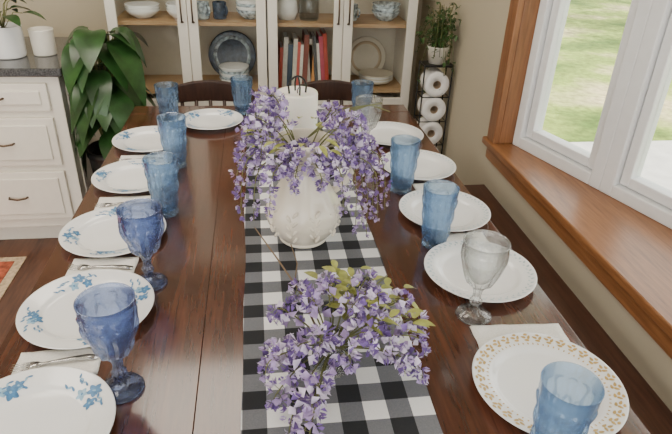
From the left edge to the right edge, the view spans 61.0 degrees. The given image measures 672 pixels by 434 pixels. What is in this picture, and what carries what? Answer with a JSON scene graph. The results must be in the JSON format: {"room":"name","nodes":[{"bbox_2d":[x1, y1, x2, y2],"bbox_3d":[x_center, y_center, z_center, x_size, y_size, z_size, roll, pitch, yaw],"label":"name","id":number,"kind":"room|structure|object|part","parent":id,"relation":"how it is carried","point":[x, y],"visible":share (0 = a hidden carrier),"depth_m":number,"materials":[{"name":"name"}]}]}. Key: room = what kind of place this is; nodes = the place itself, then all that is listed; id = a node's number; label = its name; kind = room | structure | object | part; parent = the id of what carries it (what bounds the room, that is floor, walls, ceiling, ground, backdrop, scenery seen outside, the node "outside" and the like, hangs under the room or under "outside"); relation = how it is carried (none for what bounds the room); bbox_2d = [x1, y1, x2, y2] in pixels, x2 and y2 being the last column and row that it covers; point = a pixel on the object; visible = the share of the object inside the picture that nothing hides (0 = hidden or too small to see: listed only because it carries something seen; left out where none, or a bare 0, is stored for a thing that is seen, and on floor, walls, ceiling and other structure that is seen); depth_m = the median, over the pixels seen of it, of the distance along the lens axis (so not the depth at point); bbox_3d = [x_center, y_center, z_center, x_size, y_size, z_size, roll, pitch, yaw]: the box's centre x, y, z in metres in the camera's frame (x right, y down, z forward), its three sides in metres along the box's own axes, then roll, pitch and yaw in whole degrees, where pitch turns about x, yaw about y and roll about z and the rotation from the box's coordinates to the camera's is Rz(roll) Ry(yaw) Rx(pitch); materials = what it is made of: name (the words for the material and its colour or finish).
{"room":"dining room","nodes":[
{"label":"dining room","id":0,"kind":"room"},
{"bbox_2d":[0,238,58,345],"bbox_3d":[-0.878,0.889,1.516,5.400,0.100,5.200,-2,29,-8],"label":"floor","id":1,"kind":"structure","parent":0,"point":[38,251],"depth_m":2.56,"materials":[{"name":"brown wood"}]},
{"bbox_2d":[0,257,26,299],"bbox_3d":[-1.998,0.429,2.159,1.260,0.008,0.930,-2,29,-8],"label":"woven rug","id":2,"kind":"object","parent":1,"relation":"on","point":[9,266],"visible":1,"depth_m":2.54,"materials":[{"name":"fabric"}]},
{"bbox_2d":[0,37,100,239],"bbox_3d":[-1.993,-0.355,2.705,1.625,0.855,0.650,-2,29,-8],"label":"base cabinet","id":3,"kind":"object","parent":1,"relation":"on","point":[44,182],"visible":0.64,"depth_m":2.52,"materials":[{"name":"paint"}]},
{"bbox_3d":[-1.431,-0.310,2.456,0.088,0.013,0.029,-2,29,-8],"label":"drawer pull","id":4,"kind":"part","parent":3,"relation":"part of","materials":[{"name":"brown metal"}]},
{"bbox_3d":[-1.440,-0.083,2.581,0.088,0.013,0.029,-2,29,-8],"label":"drawer pull","id":5,"kind":"part","parent":3,"relation":"part of","materials":[{"name":"brown metal"}]},
{"bbox_3d":[-1.427,-0.498,2.378,0.430,0.120,0.026,-2,29,-8],"label":"drawer","id":6,"kind":"part","parent":3,"relation":"part of","materials":[{"name":"paint"}]},
{"bbox_3d":[-1.434,-0.323,2.475,0.430,0.220,0.026,-2,29,-8],"label":"drawer","id":7,"kind":"part","parent":3,"relation":"part of","materials":[{"name":"paint"}]},
{"bbox_2d":[0,37,72,76],"bbox_3d":[-1.980,-0.719,2.516,1.625,0.035,0.630,-2,29,-8],"label":"countertop","id":8,"kind":"structure","parent":3,"relation":"on","point":[31,65],"depth_m":2.38,"materials":[{"name":"grey stone"}]},
{"bbox_2d":[0,22,26,59],"bbox_3d":[-1.420,-0.759,2.457,0.144,0.132,0.144,-2,29,-8],"label":"ceramic pot","id":9,"kind":"object","parent":8,"relation":"on","point":[12,41],"visible":0.94,"depth_m":2.42,"materials":[{"name":"ceramic"}]},
{"bbox_2d":[0,0,45,27],"bbox_3d":[-1.420,-0.864,2.405,0.295,0.137,0.312,-24,38,-39],"label":"pothos plant","id":10,"kind":"object","parent":9,"relation":"in","point":[13,18],"visible":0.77,"depth_m":2.42,"materials":[{"name":"green plant"}]},
{"bbox_2d":[27,26,56,56],"bbox_3d":[-1.292,-0.774,2.514,0.103,0.112,0.103,-2,29,-8],"label":"ceramic pot","id":11,"kind":"object","parent":8,"relation":"on","point":[42,38],"visible":1,"depth_m":2.49,"materials":[{"name":"ceramic"}]},
{"bbox_3d":[-1.443,-0.095,2.600,0.430,0.240,0.026,-2,29,-8],"label":"drawer","id":12,"kind":"part","parent":3,"relation":"part of","materials":[{"name":"paint"}]},
{"bbox_2d":[61,26,158,176],"bbox_3d":[-0.990,-0.370,2.655,0.375,1.000,0.456,-2,29,-8],"label":"potted plant","id":13,"kind":"object","parent":1,"relation":"on","point":[103,95],"visible":0.77,"depth_m":2.40,"materials":[{"name":"plant"}]},
{"bbox_2d":[86,140,103,173],"bbox_3d":[-1.043,-0.128,2.772,0.250,0.460,0.250,-2,29,-8],"label":"pot","id":14,"kind":"object","parent":13,"relation":"attached to","point":[93,152],"depth_m":2.62,"materials":[{"name":"black ceramic"}]},
{"bbox_2d":[104,0,267,105],"bbox_3d":[-0.776,-1.160,3.016,0.797,2.050,0.412,-2,29,-8],"label":"china cabinet","id":15,"kind":"object","parent":1,"relation":"on","point":[177,50],"visible":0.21,"depth_m":3.14,"materials":[{"name":"paint"}]},
{"bbox_2d":[124,1,159,18],"bbox_3d":[-1.019,-1.089,3.003,0.180,0.070,0.180,-2,29,-8],"label":"bowls","id":16,"kind":"object","parent":15,"relation":"in","point":[138,9],"visible":1,"depth_m":2.96,"materials":[{"name":"ceramic"}]},
{"bbox_3d":[-0.952,-1.086,2.838,0.396,1.960,0.026,-2,29,-8],"label":"door frame","id":17,"kind":"part","parent":15,"relation":"part of","materials":[{"name":"paint"}]},
{"bbox_2d":[165,1,187,18],"bbox_3d":[-0.831,-1.097,3.027,0.140,0.074,0.140,-2,29,-8],"label":"bowls","id":18,"kind":"object","parent":15,"relation":"in","point":[170,6],"visible":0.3,"depth_m":2.98,"materials":[{"name":"ceramic"}]},
{"bbox_3d":[-0.780,-1.046,2.862,0.018,0.148,0.037,-2,29,-8],"label":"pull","id":19,"kind":"part","parent":15,"relation":"part of","materials":[{"name":"brown metal"}]},
{"bbox_3d":[-0.801,-1.287,3.174,0.757,1.920,0.010,-2,29,-8],"label":"panel","id":20,"kind":"part","parent":15,"relation":"part of","materials":[{"name":"beige wood"}]},
{"bbox_3d":[-0.726,-1.048,2.870,0.018,0.148,0.037,-2,29,-8],"label":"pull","id":21,"kind":"part","parent":15,"relation":"part of","materials":[{"name":"brown metal"}]},
{"bbox_2d":[197,1,210,19],"bbox_3d":[-0.700,-1.095,3.022,0.092,0.086,0.074,5,29,4],"label":"coffee mug","id":22,"kind":"object","parent":15,"relation":"in","point":[203,8],"visible":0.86,"depth_m":3.00,"materials":[{"name":"white ceramic"}]},
{"bbox_2d":[212,1,227,19],"bbox_3d":[-0.612,-1.103,3.043,0.092,0.086,0.074,5,29,4],"label":"coffee mug","id":23,"kind":"object","parent":15,"relation":"in","point":[220,10],"visible":1,"depth_m":3.02,"materials":[{"name":"blue ceramic"}]},
{"bbox_3d":[-0.557,-1.099,2.891,0.396,1.960,0.026,-2,29,-8],"label":"door frame","id":24,"kind":"part","parent":15,"relation":"part of","materials":[{"name":"paint"}]},
{"bbox_2d":[209,30,255,73],"bbox_3d":[-0.599,-0.937,3.294,0.270,0.264,0.066,-2,29,-8],"label":"serving platter","id":25,"kind":"object","parent":15,"relation":"in","point":[227,46],"visible":0.76,"depth_m":3.29,"materials":[{"name":"blue ceramic"}]},
{"bbox_2d":[218,62,248,84],"bbox_3d":[-0.574,-0.801,3.219,0.170,0.110,0.170,-2,29,-8],"label":"bowls","id":26,"kind":"object","parent":15,"relation":"in","point":[240,70],"visible":0.84,"depth_m":3.17,"materials":[{"name":"ceramic"}]},
{"bbox_2d":[236,0,255,19],"bbox_3d":[-0.465,-1.124,3.079,0.150,0.099,0.150,-2,29,-8],"label":"bowls","id":27,"kind":"object","parent":15,"relation":"in","point":[246,9],"visible":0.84,"depth_m":3.02,"materials":[{"name":"ceramic"}]},
{"bbox_2d":[163,80,254,105],"bbox_3d":[-0.532,-0.133,2.461,0.390,0.805,0.451,-2,29,-8],"label":"dining chair","id":28,"kind":"object","parent":1,"relation":"on","point":[199,90],"visible":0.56,"depth_m":2.46,"materials":[{"name":"brown wood"}]},
{"bbox_2d":[0,105,649,433],"bbox_3d":[-0.137,0.367,1.638,1.105,0.750,2.080,-2,29,-8],"label":"dining table","id":29,"kind":"object","parent":1,"relation":"on","point":[187,351],"visible":0.47,"depth_m":1.20,"materials":[{"name":"brown wood"}]},
{"bbox_2d":[0,366,115,433],"bbox_3d":[-0.477,0.330,0.879,0.262,0.020,0.262,-8,30,-17],"label":"dinner plate","id":30,"kind":"object","parent":29,"relation":"on","point":[51,399],"visible":1,"depth_m":0.93,"materials":[{"name":"ceramic"}]},
{"bbox_2d":[11,346,104,374],"bbox_3d":[-0.496,0.261,1.019,0.146,0.004,0.074,-3,29,-10],"label":"cloth napkin","id":31,"kind":"object","parent":29,"relation":"on","point":[91,365],"visible":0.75,"depth_m":1.02,"materials":[{"name":"fabric"}]},
{"bbox_2d":[10,354,98,371],"bbox_3d":[-0.499,0.257,1.014,0.144,0.006,0.021,-6,30,-14],"label":"fork","id":32,"kind":"object","parent":31,"relation":"on","point":[34,364],"visible":0.98,"depth_m":1.01,"materials":[{"name":"metal"}]},
{"bbox_2d":[16,269,154,349],"bbox_3d":[-0.497,0.184,1.144,0.257,0.020,0.257,0,29,-4],"label":"dinner plate","id":33,"kind":"object","parent":29,"relation":"on","point":[46,318],"visible":0.91,"depth_m":1.15,"materials":[{"name":"ceramic"}]},
{"bbox_2d":[65,257,138,275],"bbox_3d":[-0.526,0.116,1.282,0.146,0.004,0.086,-1,29,-7],"label":"cloth napkin","id":34,"kind":"object","parent":29,"relation":"on","point":[132,261],"visible":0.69,"depth_m":1.30,"materials":[{"name":"fabric"}]},
{"bbox_2d":[67,264,132,269],"bbox_3d":[-0.529,0.112,1.277,0.144,0.006,0.021,1,29,-2],"label":"fork","id":35,"kind":"object","parent":34,"relation":"on","point":[83,266],"visible":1,"depth_m":1.28,"materials":[{"name":"metal"}]},
{"bbox_2d":[73,282,144,404],"bbox_3d":[-0.361,0.210,0.928,0.092,0.191,0.092,-2,29,-8],"label":"glass goblet","id":36,"kind":"object","parent":29,"relation":"on","point":[76,308],"visible":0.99,"depth_m":0.91,"materials":[{"name":"glass"}]},
{"bbox_2d":[58,206,165,256],"bbox_3d":[-0.546,0.038,1.405,0.249,0.020,0.249,8,29,10],"label":"dinner plate","id":37,"kind":"object","parent":29,"relation":"on","point":[95,233],"visible":0.94,"depth_m":1.41,"materials":[{"name":"ceramic"}]},
{"bbox_2d":[94,195,153,209],"bbox_3d":[-0.576,-0.033,1.549,0.146,0.004,0.102,-2,29,-9],"label":"cloth napkin","id":38,"kind":"object","parent":29,"relation":"on","point":[118,199],"visible":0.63,"depth_m":1.57,"materials":[{"name":"fabric"}]},
{"bbox_2d":[95,200,149,206],"bbox_3d":[-0.579,-0.037,1.544,0.144,0.006,0.021,-4,29,-11],"label":"fork","id":39,"kind":"object","parent":38,"relation":"on","point":[142,201],"visible":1,"depth_m":1.54,"materials":[{"name":"metal"}]},
{"bbox_2d":[91,158,176,192],"bbox_3d":[-0.592,-0.117,1.683,0.241,0.020,0.241,16,32,23],"label":"dinner plate","id":40,"kind":"object","parent":29,"relation":"on","point":[125,176],"visible":0.99,"depth_m":1.70,"materials":[{"name":"ceramic"}]},
{"bbox_2d":[115,198,167,291],"bbox_3d":[-0.402,0.063,1.198,0.092,0.186,0.092,-2,29,-8],"label":"glass goblet","id":41,"kind":"object","parent":29,"relation":"on","point":[154,274],"visible":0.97,"depth_m":1.18,"materials":[{"name":"glass"}]},
{"bbox_2d":[120,154,165,160],"bbox_3d":[-0.618,-0.180,1.813,0.141,0.004,0.086,-3,29,-9],"label":"cloth napkin","id":42,"kind":"object","parent":29,"relation":"on","point":[154,155],"visible":0.39,"depth_m":1.83,"materials":[{"name":"fabric"}]},
{"bbox_2d":[116,157,163,161],"bbox_3d":[-0.621,-0.184,1.808,0.144,0.006,0.021,-4,29,-11],"label":"fork","id":43,"kind":"object","parent":42,"relation":"on","point":[117,160],"visible":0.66,"depth_m":1.81,"materials":[{"name":"metal"}]},
{"bbox_2d":[112,126,185,151],"bbox_3d":[-0.634,-0.260,1.941,0.241,0.020,0.241,26,36,36],"label":"dinner plate","id":44,"kind":"object","parent":29,"relation":"on","point":[145,138],"visible":1,"depth_m":1.96,"materials":[{"name":"ceramic"}]},
{"bbox_2d":[142,151,178,218],"bbox_3d":[-0.448,-0.079,1.479,0.087,0.161,0.086,-2,29,-8],"label":"glass tumbler","id":45,"kind":"object","parent":29,"relation":"on","point":[160,151],"visible":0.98,"depth_m":1.48,"materials":[{"name":"blue glass"}]},
{"bbox_2d":[154,81,177,123],"bbox_3d":[-0.621,-0.421,2.108,0.088,0.141,0.088,-2,29,-8],"label":"glass tumbler","id":46,"kind":"object","parent":29,"relation":"on","point":[171,81],"visible":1,"depth_m":2.12,"materials":[{"name":"blue glass"}]},
{"bbox_2d":[156,112,186,168],"bbox_3d":[-0.498,-0.230,1.750,0.087,0.161,0.086,-2,29,-8],"label":"glass tumbler","id":47,"kind":"object","parent":29,"relation":"on","point":[169,112],"visible":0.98,"depth_m":1.75,"materials":[{"name":"blue glass"}]},
{"bbox_2d":[179,108,242,129],"bbox_3d":[-0.467,-0.360,2.136,0.236,0.020,0.236,-15,33,-29],"label":"dinner plate","id":48,"kind":"object","parent":29,"relation":"on","point":[210,118],"visible":1,"depth_m":2.15,"materials":[{"name":"ceramic"}]},
{"bbox_2d":[230,75,252,111],"bbox_3d":[-0.365,-0.473,2.221,0.086,0.141,0.086,-9,31,-20],"label":"glass tumbler","id":49,"kind":"object","parent":29,"relation":"on","point":[234,75],"visible":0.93,"depth_m":2.22,"materials":[{"name":"blue glass"}]},
{"bbox_2d":[241,104,442,433],"bbox_3d":[-0.072,0.055,1.474,0.327,0.050,2.160,-2,29,-8],"label":"table runner","id":50,"kind":"object","parent":29,"relation":"on","point":[374,399],"visible":0.34,"depth_m":1.10,"materials":[{"name":"fabric"}]},
{"bbox_2d":[275,75,317,162],"bbox_3d":[-0.105,-0.212,1.545,0.120,0.347,0.120,-2,29,-8],"label":"pillar candle","id":51,"kind":"object","parent":50,"relation":"on","point":[302,100],"visible":0.35,"depth_m":1.47,"materials":[{"name":"white wax"}]},
{"bbox_2d":[265,128,355,248],"bbox_3d":[-0.077,-0.066,1.365,0.187,0.265,0.187,17,32,25],"label":"pitcher","id":52,"kind":"object","parent":50,"relation":"on","point":[305,220],"visible":0.68,"depth_m":1.32,"materials":[{"name":"white ceramic"}]},
{"bbox_2d":[228,85,392,237],"bbox_3d":[-0.057,-0.116,1.324,0.390,0.357,0.249,-2,29,-8],"label":"bouquet","id":53,"kind":"object","parent":52,"relation":"in","point":[361,147],"visible":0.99,"depth_m":1.27,"materials":[{"name":"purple plant"}]},
{"bbox_2d":[312,325,351,375],"bbox_3d":[-0.008,0.242,1.016,0.072,0.068,0.072,-2,29,-8],"label":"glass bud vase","id":54,"kind":"object","parent":50,"relation":"on","point":[346,349],"visible":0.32,"depth_m":1.00,"materials":[{"name":"clear glass"}]},
{"bbox_2d":[255,228,434,433],"bbox_3d":[0.017,0.187,1.017,0.318,0.155,0.494,-2,29,-8],"label":"sprigs","id":55,"kind":"object","parent":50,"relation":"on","point":[372,297],"visible":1,"depth_m":0.97,"materials":[{"name":"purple plant"}]},
{"bbox_2d":[351,79,373,118],"bbox_3d":[0.099,-0.444,2.192,0.086,0.151,0.087,15,31,22],"label":"glass tumbler","id":56,"kind":"object","parent":29,"relation":"on","point":[356,79],"visible":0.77,"depth_m":2.19,"materials":[{"name":"blue glass"}]},
{"bbox_2d":[355,94,382,153],"bbox_3d":[0.106,-0.310,1.915,0.091,0.183,0.091,-2,29,-8],"label":"glass goblet","id":57,"kind":"object","parent":29,"relation":"on","point":[363,94],"visible":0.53,"depth_m":1.89,"materials":[{"name":"clear glass"}]},
{"bbox_2d":[356,121,423,145],"bbox_3d":[0.195,-0.297,2.069,0.244,0.020,0.244,-2,29,-8],"label":"dinner plate","id":58,"kind":"object","parent":29,"relation":"on","point":[402,134],"visible":0.75,"depth_m":2.09,"materials":[{"name":"ceramic"}]},
{"bbox_2d":[390,136,420,194],"bbox_3d":[0.195,-0.148,1.651,0.087,0.161,0.086,-2,29,-8],"label":"glass tumbler","id":59,"kind":"object","parent":29,"relation":"on","point":[415,136],"visible":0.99,"depth_m":1.66,"materials":[{"name":"blue glass"}]},
{"bbox_2d":[380,149,455,179],"bbox_3d":[0.262,-0.163,1.830,0.244,0.020,0.244,-8,30,-18],"label":"dinner plate","id":60,"kind":"object","parent":29,"relation":"on","point":[430,165],"visible":0.94,"depth_m":1.84,"materials":[{"name":"ceramic"}]},
{"bbox_2d":[412,183,458,190],"bbox_3d":[0.302,-0.083,1.704,0.132,0.004,0.082,-2,29,-8],"label":"cloth napkin","id":61,"kind":"object","parent":29,"relation":"on","point":[417,186],"visible":0.49,"depth_m":1.72,"materials":[{"name":"fabric"}]},
{"bbox_2d":[421,179,459,248],"bbox_3d":[0.247,-0.001,1.387,0.087,0.161,0.086,-2,29,-8],"label":"glass tumbler","id":62,"kind":"object","parent":29,"relation":"on","point":[434,179],"visible":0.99,"depth_m":1.38,"materials":[{"name":"blue glass"}]},
{"bbox_2d":[399,188,490,231],"bbox_3d":[0.297,-0.016,1.565,0.249,0.020,0.249,-2,29,-8],"label":"dinner plate","id":63,"kind":"object","parent":29,"relation":"on","point":[471,213],"visible":0.99,"depth_m":1.57,"materials":[{"name":"ceramic"}]},
{"bbox_2d":[441,232,488,241],"bbox_3d":[0.331,0.061,1.443,0.112,0.004,0.081,-2,29,-9],"label":"cloth napkin","id":64,"kind":"object","parent":29,"relation":"on","point":[471,235],"visible":0.45,"depth_m":1.46,"materials":[{"name":"fabric"}]},
{"bbox_2d":[424,239,536,302],"bbox_3d":[0.329,0.126,1.310,0.254,0.020,0.254,-11,31,-22],"label":"dinner plate","id":65,"kind":"object","parent":29,"relation":"on","point":[443,264],"visible":0.99,"depth_m":1.31,"materials":[{"name":"ceramic"}]},
{"bbox_2d":[455,229,510,325],"bbox_3d":[0.288,0.125,1.140,0.092,0.181,0.092,-2,29,-8],"label":"glass goblet","id":66,"kind":"object","parent":29,"relation":"on","point":[508,248],"visible":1,"depth_m":1.12,"materials":[{"name":"clear glass"}]},
{"bbox_2d":[470,323,569,347],"bbox_3d":[0.366,0.237,1.126,0.187,0.004,0.078,0,29,-5],"label":"cloth napkin","id":67,"kind":"object","parent":29,"relation":"on","point":[482,334],"visible":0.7,"depth_m":1.14,"materials":[{"name":"fabric"}]},
{"bbox_2d":[472,332,628,433],"bbox_3d":[0.371,0.296,1.003,0.262,0.020,0.262,-2,29,-8],"label":"dinner plate","id":68,"kind":"object","parent":29,"relation":"on","point":[506,369],"visible":0.98,"depth_m":1.00,"materials":[{"name":"ceramic"}]},
{"bbox_2d":[530,361,604,433],"bbox_3d":[0.331,0.303,0.843,0.087,0.159,0.086,-2,29,-8],"label":"glass tumbler","id":69,"kind":"object","parent":29,"relation":"on","point":[542,384],"visible":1,"depth_m":0.82,"materials":[{"name":"blue glass"}]},
{"bbox_2d":[296,80,372,104],"bbox_3d":[-0.017,-0.150,2.529,0.390,0.805,0.451,-2,29,-8],"label":"dining chair","id":70,"kind":"object","parent":1,"relation":"on","point":[328,90],"visible":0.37,"depth_m":2.54,"materials":[{"name":"brown wood"}]},
{"bbox_2d":[266,0,418,109],"bbox_3d":[0.019,-1.186,3.122,0.797,2.050,0.412,-2,29,-8],"label":"china cabinet","id":71,"kind":"object","parent":1,"relation":"on","point":[397,36],"visible":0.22,"depth_m":3.20,"materials":[{"name":"paint"}]},
{"bbox_2d":[277,0,297,19],"bbox_3d":[-0.267,-1.140,3.100,0.120,0.120,0.120,-2,29,-8],"label":"vase","id":72,"kind":"object","parent":71,"relation":"in","point":[286,9],"visible":0.98,"depth_m":3.06,"materials":[{"name":"ceramic"}]},
{"bbox_2d":[278,28,328,86],"bbox_3d":[-0.190,-0.914,3.258,0.289,0.298,0.182,-2,29,-8],"label":"books","id":73,"kind":"object","parent":71,"relation":"in","point":[307,57],"visible":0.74,"depth_m":3.18,"materials":[{"name":"paper"}]},
{"bbox_3d":[-0.156,-1.112,2.944,0.396,1.960,0.026,-2,29,-8],"label":"door frame","id":74,"kind":"part","parent":71,"relation":"part of","materials":[{"name":"paint"}]},
{"bbox_3d":[-0.006,-1.313,3.279,0.757,1.920,0.010,-2,29,-8],"label":"panel","id":75,"kind":"part","parent":71,"relation":"part of","materials":[{"name":"clear glass"}]},
{"bbox_3d":[0.015,-1.073,2.968,0.018,0.148,0.037,-2,29,-8],"label":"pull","id":76,"kind":"part","parent":71,"relation":"part of","materials":[{"name":"brown metal"}]},
{"bbox_3d":[0.070,-1.074,2.975,0.018,0.148,0.037,-2,29,-8],"label":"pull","id":77,"kind":"part","parent":71,"relation":"part of","materials":[{"name":"brown metal"}]},
{"bbox_2d":[353,3,360,20],"bbox_3d":[0.091,-1.126,3.136,0.092,0.086,0.074,5,29,4],"label":"coffee mug","id":78,"kind":"object","parent":71,"relation":"in","point":[355,11],"visible":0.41,"depth_m":3.11,"materials":[{"name":"white ceramic"}]},
{"bbox_2d":[351,36,385,75],"bbox_3d":[0.181,-0.960,3.423,0.240,0.235,0.061,-2,29,-8],"label":"serving platter","id":79,"kind":"object","parent":71,"relation":"in","point":[367,52],"visible":0.85,"depth_m":3.43,"materials":[{"name":"beige ceramic"}]},
{"bbox_2d":[359,68,392,84],"bbox_3d":[0.234,-0.822,3.364,0.200,0.063,0.200,-2,29,-8],"label":"plate stack","id":80,"kind":"object","parent":71,"relation":"in","point":[373,76],"visible":1,"depth_m":3.35,"materials":[{"name":"ceramic"}]},
{"bbox_3d":[0.239,-1.125,2.996,0.396,1.960,0.026,-2,29,-8],"label":"door frame","id":81,"kind":"part","parent":71,"relation":"part of","materials":[{"name":"paint"}]},
{"bbox_2d":[372,1,400,20],"bbox_3d":[0.278,-1.145,3.179,0.160,0.091,0.160,-2,29,-8],"label":"bowls","id":82,"kind":"object","parent":71,"relation":"in","point":[382,10],"visible":1,"depth_m":3.13,"materials":[{"name":"white ceramic"}]},
{"bbox_2d":[413,1,460,153],"bbox_3d":[0.483,-0.548,2.994,0.213,1.089,0.240,-2,29,-8],"label":"toilet paper stand","id":83,"kind":"object","parent":1,"relation":"on","point":[433,81],"visible":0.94,"depth_m":2.87,"materials":[{"name":"white paper"}]},
{"bbox_3d":[0.493,-0.426,3.069,0.152,0.803,0.108,-2,29,-8],"label":"wire frame","id":84,"kind":"part","parent":83,"relation":"part of","materials":[{"name":"black metal"}]},
{"bbox_2d":[427,43,449,64],"bbox_3d":[0.508,-0.815,2.855,0.116,0.085,0.116,-2,29,-8],"label":"pot","id":85,"kind":"object","parent":83,"relation":"on","point":[436,51],"depth_m":2.82,"materials":[{"name":"ceramic"}]},
{"bbox_2d":[464,184,671,433],"bbox_3d":[0.622,0.510,1.734,0.255,0.460,1.850,-2,29,-8],"label":"wooden bench","id":86,"kind":"object","parent":1,"relation":"on","point":[644,401],"visible":0.12,"depth_m":1.64,"materials":[{"name":"brown wood"}]},
{"bbox_2d":[0,0,422,113],"bbox_3d":[-1.553,-1.444,3.060,4.420,2.450,0.100,-2,29,-8],"label":"wall","id":87,"kind":"structure","parent":0,"point":[63,16],"depth_m":3.19,"materials":[{"name":"paint"}]},
{"bbox_2d":[411,0,671,411],"bbox_3d":[1.090,-0.266,1.113,0.470,2.450,5.100,-2,29,-8],"label":"wall","id":88,"kind":"structure","parent":0,"point":[477,50],"depth_m":2.45,"materials":[{"name":"paint"}]},
{"bbox_2d":[487,0,539,143],"bbox_3d":[0.740,-0.969,2.074,0.125,1.470,0.075,-2,29,-8],"label":"trim","id":89,"kind":"structure","parent":88,"relation":"attached to","point":[522,15],"depth_m":2.25,"materials":[{"name":"brown wood"}]},
{"bbox_2d":[482,136,671,339],"bbox_3d":[1.038,0.257,1.426,0.485,0.030,2.508,-2,29,-8],"label":"window sill","id":90,"kind":"structure","parent":88,"relation":"attached to","point":[635,249],"depth_m":1.78,"materials":[{"name":"brown wood"}]},
{"bbox_2d":[485,148,671,358],"bbox_3d":[0.821,0.301,1.417,0.020,0.055,2.450,-2,29,-8],"label":"trim","id":91,"kind":"structure","parent":88,"relation":"attached to","point":[624,299],"depth_m":1.71,"materials":[{"name":"brown wood"}]},
{"bbox_2d":[512,0,652,189],"bbox_3d":[0.902,-0.847,1.875,0.090,1.460,0.470,-11,31,-22],"label":"frame","id":92,"kind":"object","parent":88,"relation":"attached to","point":[593,177],"visible":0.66,"depth_m":2.10,"materials":[{"name":"white plastic"}]},
{"bbox_2d":[526,0,638,168],"bbox_3d":[0.900,-0.849,1.879,0.050,1.360,0.368,-11,31,-22],"label":"window","id":93,"kind":"structure","parent":88,"relation":"in","point":[560,8],"depth_m":2.14,"materials":[{"name":"white plastic"}]},
{"bbox_2d":[599,0,671,228],"bbox_3d":[1.116,-0.611,1.462,0.090,1.460,0.574,-11,31,-22],"label":"frame","id":94,"kind":"object","parent":88,"relation":"attached to","point":[660,12],"visible":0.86,"depth_m":1.84,"materials":[{"name":"white plastic"}]},
{"bbox_2d":[620,12,671,208],"bbox_3d":[1.118,-0.609,1.458,0.050,1.360,0.472,-11,31,-22],"label":"window","id":95,"kind":"structure","parent":88,"relation":"in","point":[661,78],"depth_m":1.83,"materials":[{"name":"white plastic"}]},
{"label":"outside","id":96,"kind":"structure","parent":0,"visible":0},
{"bbox_2d":[542,0,671,141],"bbox_3d":[28.710,-6.494,18.030,57.950,0.200,90.000,-2,29,-8],"label":"lawn","id":97,"kind":"structure","parent":96,"point":[593,30],"depth_m":7.75,"materials":[{"name":"green plant"}]},
{"bbox_2d":[570,140,671,190],"bbox_3d":[3.103,0.051,4.016,2.000,0.040,3.100,-2,29,-8],"label":"patio slab","id":98,"kind":"object","parent":97,"relation":"on","point":[657,168],"depth_m":4.89,"materials":[{"name":"concrete"}]}
]}

